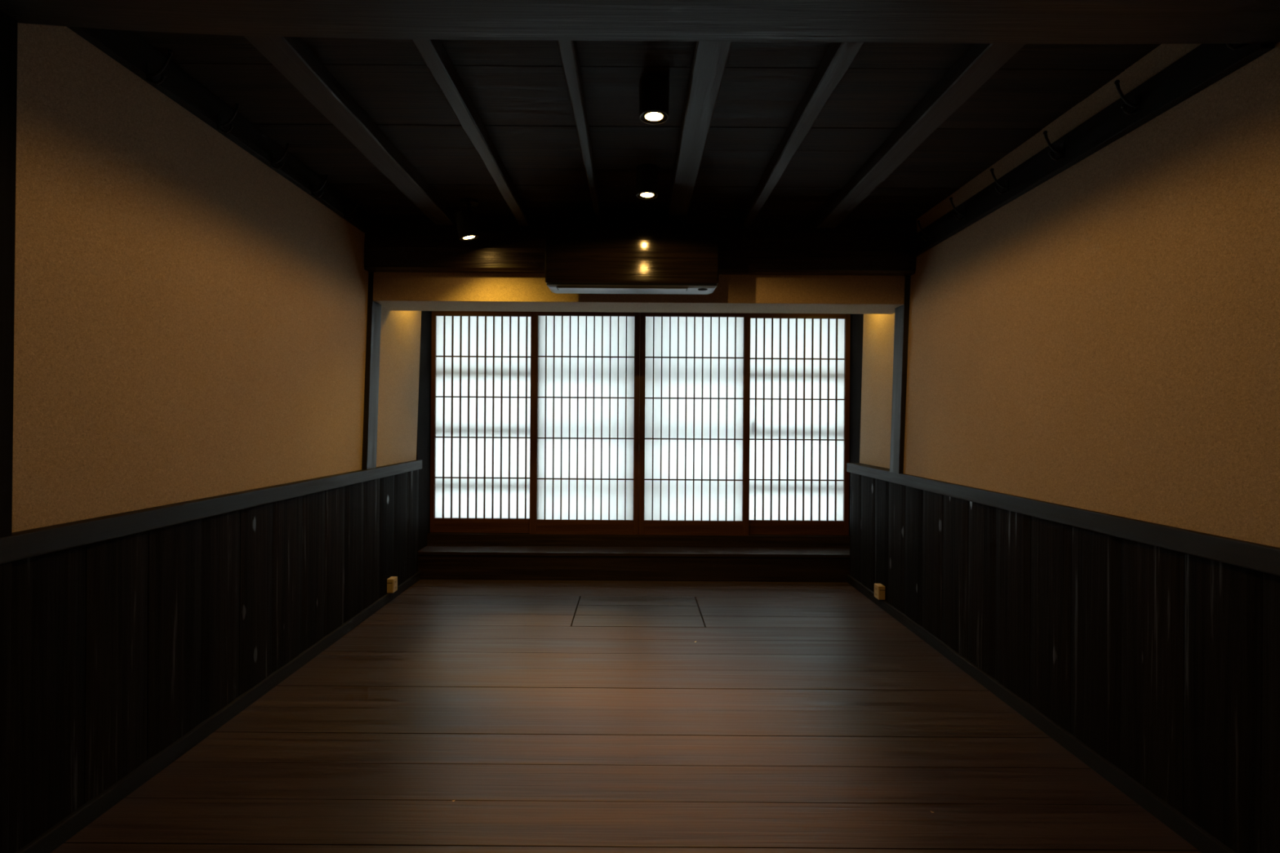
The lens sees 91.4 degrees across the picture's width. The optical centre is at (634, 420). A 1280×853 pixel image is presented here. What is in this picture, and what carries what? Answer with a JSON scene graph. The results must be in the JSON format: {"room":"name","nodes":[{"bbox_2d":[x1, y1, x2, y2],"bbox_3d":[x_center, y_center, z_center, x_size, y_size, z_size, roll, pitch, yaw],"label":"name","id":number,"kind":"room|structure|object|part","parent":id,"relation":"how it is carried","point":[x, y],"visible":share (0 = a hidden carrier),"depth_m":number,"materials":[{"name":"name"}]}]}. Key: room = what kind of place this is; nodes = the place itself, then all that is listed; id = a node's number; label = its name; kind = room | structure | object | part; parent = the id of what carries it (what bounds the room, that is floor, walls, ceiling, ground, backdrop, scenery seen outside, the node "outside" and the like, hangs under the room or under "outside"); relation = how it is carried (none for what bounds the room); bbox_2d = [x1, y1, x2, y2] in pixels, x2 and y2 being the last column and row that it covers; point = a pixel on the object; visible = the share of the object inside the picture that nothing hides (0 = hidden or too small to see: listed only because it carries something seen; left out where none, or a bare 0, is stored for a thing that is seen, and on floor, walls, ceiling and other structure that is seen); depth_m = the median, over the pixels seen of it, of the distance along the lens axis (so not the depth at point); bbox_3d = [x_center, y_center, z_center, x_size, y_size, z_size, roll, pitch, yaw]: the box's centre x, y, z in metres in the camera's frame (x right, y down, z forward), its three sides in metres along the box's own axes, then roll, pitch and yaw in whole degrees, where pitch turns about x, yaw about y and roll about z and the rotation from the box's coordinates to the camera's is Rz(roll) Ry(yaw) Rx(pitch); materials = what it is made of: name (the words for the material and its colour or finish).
{"room":"traditional dwelling","nodes":[
{"label":"traditional dwelling","id":0,"kind":"room"},
{"bbox_2d":[12,22,421,532],"bbox_3d":[-1.425,-0.040,1.250,0.199,2.120,5.300,0,0,0],"label":"wall","id":1,"kind":"structure","parent":0,"point":[190,322],"depth_m":1.79,"materials":[{"name":"paint"}]},
{"bbox_2d":[0,459,422,564],"bbox_3d":[-1.394,0.273,2.600,0.135,0.055,2.600,0,0,0],"label":"rail","id":2,"kind":"object","parent":1,"relation":"attached to","point":[26,544],"visible":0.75,"depth_m":1.75,"materials":[{"name":"black wood"}]},
{"bbox_2d":[361,271,381,469],"bbox_3d":[-1.364,-0.248,3.178,0.108,0.992,0.114,0,0,0],"label":"post","id":3,"kind":"object","parent":2,"relation":"on","point":[371,390],"visible":0.39,"depth_m":3.14,"materials":[{"name":"black wood"}]},
{"bbox_2d":[8,469,418,852],"bbox_3d":[-1.398,0.643,1.250,0.103,0.695,5.300,0,0,0],"label":"panelling","id":4,"kind":"object","parent":1,"relation":"attached to","point":[121,647],"visible":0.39,"depth_m":1.79,"materials":[{"name":"black wood"}]},
{"bbox_2d":[386,576,397,593],"bbox_3d":[-1.332,0.901,3.431,0.038,0.076,0.063,0,0,0],"label":"block","id":5,"kind":"object","parent":4,"relation":"attached to","point":[392,582],"visible":1,"depth_m":3.40,"materials":[{"name":"beige wood"}]},
{"bbox_2d":[14,571,420,852],"bbox_3d":[-1.346,0.966,2.623,0.016,0.049,2.555,0,0,0],"label":"baseboard","id":6,"kind":"structure","parent":1,"relation":"attached to","point":[52,838],"depth_m":1.84,"materials":[{"name":"black wood"}]},
{"bbox_2d":[66,26,369,232],"bbox_3d":[-1.280,-0.951,2.201,0.092,0.109,1.708,0,0,0],"label":"beam","id":7,"kind":"structure","parent":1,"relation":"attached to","point":[126,47],"depth_m":1.92,"materials":[{"name":"black wood"}]},
{"bbox_3d":[-1.295,-0.926,1.667,0.003,0.048,0.020,0,0,0],"label":"mounting plate","id":8,"kind":"part","parent":7,"relation":"part of","materials":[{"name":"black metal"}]},
{"bbox_3d":[-1.295,-0.926,1.949,0.003,0.048,0.020,0,0,0],"label":"mounting plate","id":9,"kind":"part","parent":7,"relation":"part of","materials":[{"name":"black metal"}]},
{"bbox_3d":[-1.295,-0.926,2.231,0.003,0.048,0.020,0,0,0],"label":"mounting plate","id":10,"kind":"part","parent":7,"relation":"part of","materials":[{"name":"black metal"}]},
{"bbox_3d":[-1.295,-0.926,2.513,0.003,0.048,0.020,0,0,0],"label":"mounting plate","id":11,"kind":"part","parent":7,"relation":"part of","materials":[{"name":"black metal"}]},
{"bbox_3d":[-1.295,-0.926,2.795,0.003,0.048,0.020,0,0,0],"label":"mounting plate","id":12,"kind":"part","parent":7,"relation":"part of","materials":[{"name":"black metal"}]},
{"bbox_2d":[50,578,1201,852],"bbox_3d":[-0.007,1.050,1.425,3.200,0.101,5.650,0,0,0],"label":"floor","id":13,"kind":"structure","parent":0,"point":[802,717],"depth_m":1.90,"materials":[{"name":"brown wood"}]},
{"bbox_2d":[0,9,17,852],"bbox_3d":[-1.414,0.056,1.269,0.174,1.871,0.138,0,0,0],"label":"post","id":14,"kind":"object","parent":13,"relation":"on","point":[8,24],"visible":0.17,"depth_m":1.32,"materials":[{"name":"black wood"}]},
{"bbox_2d":[416,311,431,579],"bbox_3d":[-1.429,0.090,4.070,0.144,1.860,0.340,0,0,0],"label":"post","id":15,"kind":"object","parent":13,"relation":"on","point":[423,447],"visible":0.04,"depth_m":4.03,"materials":[{"name":"black wood"}]},
{"bbox_2d":[417,545,849,582],"bbox_3d":[0.028,0.914,4.050,2.781,0.173,0.300,0,0,0],"label":"step","id":16,"kind":"structure","parent":13,"relation":"on","point":[434,562],"depth_m":3.91,"materials":[{"name":"brown wood"}]},
{"bbox_2d":[426,532,849,548],"bbox_3d":[0.019,0.789,4.168,2.850,0.076,0.145,0,0,0],"label":"sill","id":17,"kind":"structure","parent":16,"relation":"on","point":[433,538],"depth_m":4.09,"materials":[{"name":"brown wood"}]},
{"bbox_2d":[430,311,530,533],"bbox_3d":[-1.002,-0.002,4.166,0.744,1.510,0.030,0,0,0],"label":"shoji panel","id":18,"kind":"object","parent":17,"relation":"on","point":[481,360],"visible":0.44,"depth_m":4.17,"materials":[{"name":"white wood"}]},
{"bbox_3d":[-1.004,0.702,4.166,0.659,0.102,0.026,0,0,0],"label":"rail","id":19,"kind":"part","parent":18,"relation":"part of","materials":[{"name":"brown wood"}]},
{"bbox_3d":[-0.995,-0.726,4.166,0.659,0.062,0.026,0,0,0],"label":"rail","id":20,"kind":"part","parent":18,"relation":"part of","materials":[{"name":"brown wood"}]},
{"bbox_2d":[529,311,639,534],"bbox_3d":[-0.331,0.003,4.129,0.718,1.510,0.030,0,0,0],"label":"shoji panel","id":21,"kind":"object","parent":17,"relation":"on","point":[585,366],"visible":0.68,"depth_m":4.13,"materials":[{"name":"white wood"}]},
{"bbox_3d":[-0.331,0.707,4.129,0.636,0.102,0.026,0,0,0],"label":"rail","id":22,"kind":"part","parent":21,"relation":"part of","materials":[{"name":"brown wood"}]},
{"bbox_3d":[-0.321,-0.721,4.129,0.636,0.062,0.026,0,0,0],"label":"rail","id":23,"kind":"part","parent":21,"relation":"part of","materials":[{"name":"brown wood"}]},
{"bbox_2d":[638,312,750,535],"bbox_3d":[0.393,0.008,4.129,0.726,1.510,0.030,0,0,0],"label":"shoji panel","id":24,"kind":"object","parent":17,"relation":"on","point":[695,400],"visible":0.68,"depth_m":4.13,"materials":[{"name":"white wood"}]},
{"bbox_3d":[0.385,0.712,4.129,0.648,0.102,0.026,0,0,0],"label":"rail","id":25,"kind":"part","parent":24,"relation":"part of","materials":[{"name":"brown wood"}]},
{"bbox_3d":[0.395,-0.716,4.129,0.648,0.062,0.026,0,0,0],"label":"rail","id":26,"kind":"part","parent":24,"relation":"part of","materials":[{"name":"brown wood"}]},
{"bbox_2d":[749,313,850,535],"bbox_3d":[1.074,0.013,4.166,0.728,1.510,0.030,0,0,0],"label":"shoji panel","id":27,"kind":"object","parent":17,"relation":"on","point":[799,424],"visible":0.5,"depth_m":4.17,"materials":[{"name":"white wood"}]},
{"bbox_3d":[1.067,0.717,4.166,0.644,0.102,0.026,0,0,0],"label":"rail","id":28,"kind":"part","parent":27,"relation":"part of","materials":[{"name":"brown wood"}]},
{"bbox_3d":[1.077,-0.712,4.166,0.644,0.062,0.026,0,0,0],"label":"rail","id":29,"kind":"part","parent":27,"relation":"part of","materials":[{"name":"brown wood"}]},
{"bbox_2d":[571,595,704,627],"bbox_3d":[0.016,1.015,3.293,0.646,0.030,0.517,0,0,0],"label":"floor hatch","id":30,"kind":"object","parent":13,"relation":"on","point":[592,611],"visible":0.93,"depth_m":3.26,"materials":[{"name":"brown wood"}]},
{"bbox_2d":[848,313,863,536],"bbox_3d":[1.497,0.111,4.070,0.145,1.860,0.340,0,0,0],"label":"post","id":31,"kind":"object","parent":13,"relation":"on","point":[856,320],"visible":0.02,"depth_m":4.04,"materials":[{"name":"black wood"}]},
{"bbox_2d":[373,271,904,314],"bbox_3d":[0.032,-0.695,3.268,2.749,0.210,0.285,0,0,0],"label":"wall","id":32,"kind":"structure","parent":0,"point":[395,291],"depth_m":3.12,"materials":[{"name":"paint"}]},
{"bbox_2d":[131,30,1160,227],"bbox_3d":[0.007,-1.018,0.860,2.920,0.144,4.520,0,0,0],"label":"ceiling","id":33,"kind":"structure","parent":0,"point":[829,133],"depth_m":2.04,"materials":[{"name":"black wood"}]},
{"bbox_2d":[453,197,478,240],"bbox_3d":[-0.771,-0.915,2.856,0.110,0.180,0.095,0,0,0],"label":"spotlight","id":34,"kind":"object","parent":33,"relation":"in","point":[464,220],"visible":1,"depth_m":2.82,"materials":[{"name":"black metal"}]},
{"bbox_3d":[-0.760,-0.838,2.860,0.051,0.012,0.052,0,0,0],"label":"bulb","id":35,"kind":"part","parent":34,"relation":"part of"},
{"bbox_3d":[-0.758,-0.973,2.860,0.080,0.065,0.080,0,0,0],"label":"mounting plate","id":36,"kind":"part","parent":34,"relation":"part of","materials":[{"name":"black metal"}]},
{"bbox_2d":[0,0,1279,44],"bbox_3d":[0.006,-0.938,1.268,3.040,0.244,0.155,0,0,0],"label":"ceiling beam","id":37,"kind":"structure","parent":33,"relation":"attached to","point":[890,21],"depth_m":1.27,"materials":[{"name":"black wood"}]},
{"bbox_2d":[364,215,916,275],"bbox_3d":[0.026,-0.896,3.230,2.960,0.327,0.340,0,0,0],"label":"ceiling beam","id":38,"kind":"structure","parent":33,"relation":"attached to","point":[393,243],"depth_m":3.06,"materials":[{"name":"black wood"}]},
{"bbox_2d":[545,222,719,294],"bbox_3d":[-0.014,-0.759,2.957,0.798,0.294,0.203,0,0,0],"label":"air conditioner","id":39,"kind":"object","parent":38,"relation":"attached to","point":[581,258],"visible":1,"depth_m":2.86,"materials":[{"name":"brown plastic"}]},
{"bbox_3d":[-0.014,-0.764,2.965,0.790,0.282,0.187,0,0,0],"label":"casing","id":40,"kind":"part","parent":39,"relation":"part of","materials":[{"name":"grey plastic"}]},
{"bbox_2d":[635,163,657,199],"bbox_3d":[0.048,-0.945,2.472,0.087,0.110,0.087,0,0,0],"label":"spotlight","id":41,"kind":"object","parent":33,"relation":"in","point":[646,174],"visible":1,"depth_m":2.44,"materials":[{"name":"black metal"}]},
{"bbox_3d":[0.048,-0.892,2.472,0.052,0.001,0.052,0,0,0],"label":"bulb","id":42,"kind":"part","parent":41,"relation":"part of","materials":[{"name":"white glass"}]},
{"bbox_2d":[639,72,669,124],"bbox_3d":[0.056,-0.945,1.835,0.087,0.110,0.087,0,0,0],"label":"spotlight","id":43,"kind":"object","parent":33,"relation":"in","point":[654,87],"visible":1,"depth_m":1.80,"materials":[{"name":"black metal"}]},
{"bbox_3d":[0.056,-0.892,1.835,0.052,0.001,0.052,0,0,0],"label":"bulb","id":44,"kind":"part","parent":43,"relation":"part of","materials":[{"name":"white glass"}]},
{"bbox_2d":[859,41,1279,547],"bbox_3d":[1.466,-0.020,1.250,0.249,2.120,5.300,0,0,0],"label":"wall","id":45,"kind":"structure","parent":0,"point":[1105,339],"depth_m":1.75,"materials":[{"name":"paint"}]},
{"bbox_2d":[847,574,1235,852],"bbox_3d":[1.330,0.985,1.250,0.016,0.049,5.300,0,0,0],"label":"baseboard","id":46,"kind":"structure","parent":45,"relation":"attached to","point":[1199,838],"depth_m":1.88,"materials":[{"name":"black wood"}]},
{"bbox_2d":[846,462,1279,576],"bbox_3d":[1.389,0.292,1.250,0.137,0.055,5.300,0,0,0],"label":"rail","id":47,"kind":"object","parent":45,"relation":"attached to","point":[1254,556],"visible":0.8,"depth_m":1.73,"materials":[{"name":"black wood"}]},
{"bbox_2d":[889,275,911,473],"bbox_3d":[1.391,-0.229,3.178,0.141,0.992,0.114,0,0,0],"label":"post","id":48,"kind":"object","parent":47,"relation":"on","point":[900,357],"visible":0.38,"depth_m":3.14,"materials":[{"name":"black wood"}]},
{"bbox_2d":[849,472,1279,852],"bbox_3d":[1.387,0.662,1.250,0.103,0.695,5.300,0,0,0],"label":"panelling","id":49,"kind":"object","parent":45,"relation":"attached to","point":[1163,663],"visible":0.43,"depth_m":1.75,"materials":[{"name":"black wood"}]},
{"bbox_2d":[874,583,884,599],"bbox_3d":[1.317,0.921,3.367,0.038,0.072,0.066,0,0,0],"label":"block","id":50,"kind":"object","parent":49,"relation":"attached to","point":[879,589],"visible":1,"depth_m":3.33,"materials":[{"name":"beige wood"}]},
{"bbox_2d":[911,43,1274,256],"bbox_3d":[1.334,-0.859,2.201,0.092,0.112,1.708,0,0,0],"label":"hook rail","id":51,"kind":"object","parent":45,"relation":"attached to","point":[1207,64],"visible":0.86,"depth_m":1.79,"materials":[{"name":"black wood"}]},
{"bbox_3d":[1.349,-0.851,2.855,0.003,0.048,0.020,0,0,0],"label":"mounting plate","id":52,"kind":"part","parent":51,"relation":"part of","materials":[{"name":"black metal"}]},
{"bbox_3d":[1.349,-0.851,2.561,0.003,0.048,0.020,0,0,0],"label":"mounting plate","id":53,"kind":"part","parent":51,"relation":"part of","materials":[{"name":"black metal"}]},
{"bbox_3d":[1.349,-0.851,2.267,0.003,0.048,0.020,0,0,0],"label":"mounting plate","id":54,"kind":"part","parent":51,"relation":"part of","materials":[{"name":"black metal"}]},
{"bbox_3d":[1.349,-0.851,1.973,0.003,0.048,0.020,0,0,0],"label":"mounting plate","id":55,"kind":"part","parent":51,"relation":"part of","materials":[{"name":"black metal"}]},
{"bbox_3d":[1.349,-0.851,1.679,0.003,0.048,0.020,0,0,0],"label":"mounting plate","id":56,"kind":"part","parent":51,"relation":"part of","materials":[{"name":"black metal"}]},
{"bbox_3d":[1.349,-0.851,1.385,0.003,0.048,0.020,0,0,0],"label":"mounting plate","id":57,"kind":"part","parent":51,"relation":"part of","materials":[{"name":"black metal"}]}
]}

